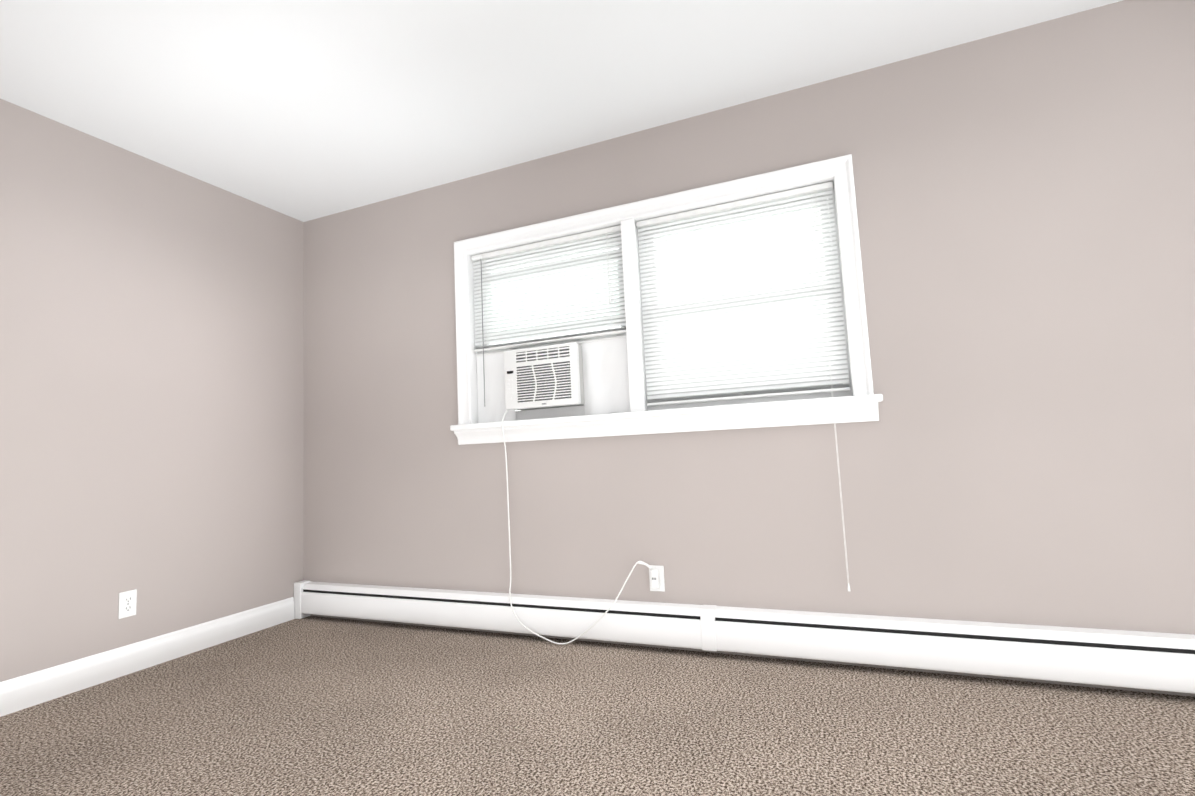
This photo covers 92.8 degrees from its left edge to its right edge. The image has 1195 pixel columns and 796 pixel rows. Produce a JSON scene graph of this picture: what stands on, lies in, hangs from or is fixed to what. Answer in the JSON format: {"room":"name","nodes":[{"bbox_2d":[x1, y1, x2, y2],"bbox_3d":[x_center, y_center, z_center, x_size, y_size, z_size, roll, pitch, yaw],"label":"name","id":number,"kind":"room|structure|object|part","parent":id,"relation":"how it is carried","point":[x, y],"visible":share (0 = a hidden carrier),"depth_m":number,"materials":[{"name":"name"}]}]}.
{"room":"empty bedroom","nodes":[
{"label":"empty bedroom","id":0,"kind":"room"},
{"bbox_2d":[0,99,303,681],"bbox_3d":[-2.742,-0.050,1.529,0.160,2.440,4.720,-5,-6,22],"label":"wall","id":1,"kind":"structure","parent":0,"point":[151,382],"depth_m":2.68,"materials":[{"name":"paint"}]},
{"bbox_2d":[118,589,136,618],"bbox_3d":[-2.133,0.935,2.583,0.007,0.115,0.070,-5,-6,22],"label":"electrical outlet","id":2,"kind":"object","parent":1,"relation":"attached to","point":[127,603],"visible":1,"depth_m":2.58,"materials":[{"name":"white plastic"}]},
{"bbox_2d":[0,597,294,716],"bbox_3d":[-2.621,1.092,1.355,0.016,0.125,4.325,-5,-6,22],"label":"baseboard","id":3,"kind":"structure","parent":1,"relation":"attached to","point":[35,688],"depth_m":2.57,"materials":[{"name":"white wood"}]},
{"bbox_2d":[0,0,1122,221],"bbox_3d":[-0.599,-1.502,0.737,4.940,0.100,4.720,-5,-6,22],"label":"ceiling","id":4,"kind":"structure","parent":0,"point":[304,110],"depth_m":2.27,"materials":[{"name":"paint"}]},
{"bbox_2d":[0,616,1194,795],"bbox_3d":[-0.479,1.025,0.505,4.940,0.100,4.720,-5,-6,22],"label":"floor","id":5,"kind":"structure","parent":0,"point":[315,706],"depth_m":1.86,"materials":[{"name":"carpet"}]},
{"bbox_2d":[304,0,1194,696],"bbox_3d":[0.339,-0.087,2.720,4.620,2.440,0.160,-5,-6,22],"label":"wall","id":6,"kind":"structure","parent":0,"point":[1022,450],"depth_m":2.28,"materials":[{"name":"paint"}]},
{"bbox_2d":[649,565,664,591],"bbox_3d":[0.270,0.822,2.592,0.070,0.115,0.007,-5,-6,22],"label":"electrical outlet","id":7,"kind":"object","parent":6,"relation":"attached to","point":[661,588],"visible":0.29,"depth_m":2.58,"materials":[{"name":"white plastic"}]},
{"bbox_2d":[450,154,882,444],"bbox_3d":[0.184,-0.380,2.760,2.070,1.115,0.193,-5,-6,22],"label":"window","id":8,"kind":"structure","parent":6,"relation":"in","point":[859,400],"depth_m":2.66,"materials":[{"name":"white wood"}]},
{"bbox_2d":[471,225,625,406],"bbox_3d":[-0.263,-0.401,2.936,0.894,0.841,0.042,-5,-6,22],"label":"window blind","id":9,"kind":"object","parent":8,"relation":"attached to","point":[569,241],"visible":0.92,"depth_m":2.94,"materials":[{"name":"white plastic"}]},
{"bbox_2d":[476,335,659,644],"bbox_3d":[-0.133,0.451,2.957,0.992,1.448,0.496,-5,-6,22],"label":"window air conditioner","id":10,"kind":"object","parent":8,"relation":"on","point":[592,376],"visible":1,"depth_m":2.84,"materials":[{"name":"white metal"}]},
{"bbox_3d":[-0.118,0.586,2.718,0.749,1.134,0.086,-5,-6,22],"label":"cord","id":11,"kind":"part","parent":10,"relation":"part of","materials":[{"name":"white plastic"}]},
{"bbox_3d":[0.205,-0.406,2.816,1.800,0.845,0.060,-5,-6,22],"label":"window sashes","id":12,"kind":"part","parent":8,"relation":"part of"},
{"bbox_2d":[636,181,850,591],"bbox_3d":[0.625,-0.049,2.500,0.888,1.706,0.113,-5,-6,22],"label":"window blind","id":13,"kind":"object","parent":8,"relation":"attached to","point":[718,371],"visible":0.88,"depth_m":2.56,"materials":[{"name":"white plastic"}]},
{"bbox_2d":[294,580,1194,693],"bbox_3d":[0.348,1.016,2.510,4.616,0.206,0.072,-5,-6,22],"label":"baseboard heater","id":14,"kind":"object","parent":6,"relation":"attached to","point":[1158,661],"visible":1,"depth_m":2.28,"materials":[{"name":"white metal"}]},
{"label":"outside","id":15,"kind":"structure","parent":0,"visible":0},
{"bbox_2d":[491,199,832,410],"bbox_3d":[0.682,-0.783,3.854,8.500,6.000,0.020,-5,-6,22],"label":"sky","id":16,"kind":"structure","parent":15,"point":[679,279],"depth_m":3.84,"materials":[{"name":"white"}]}
]}

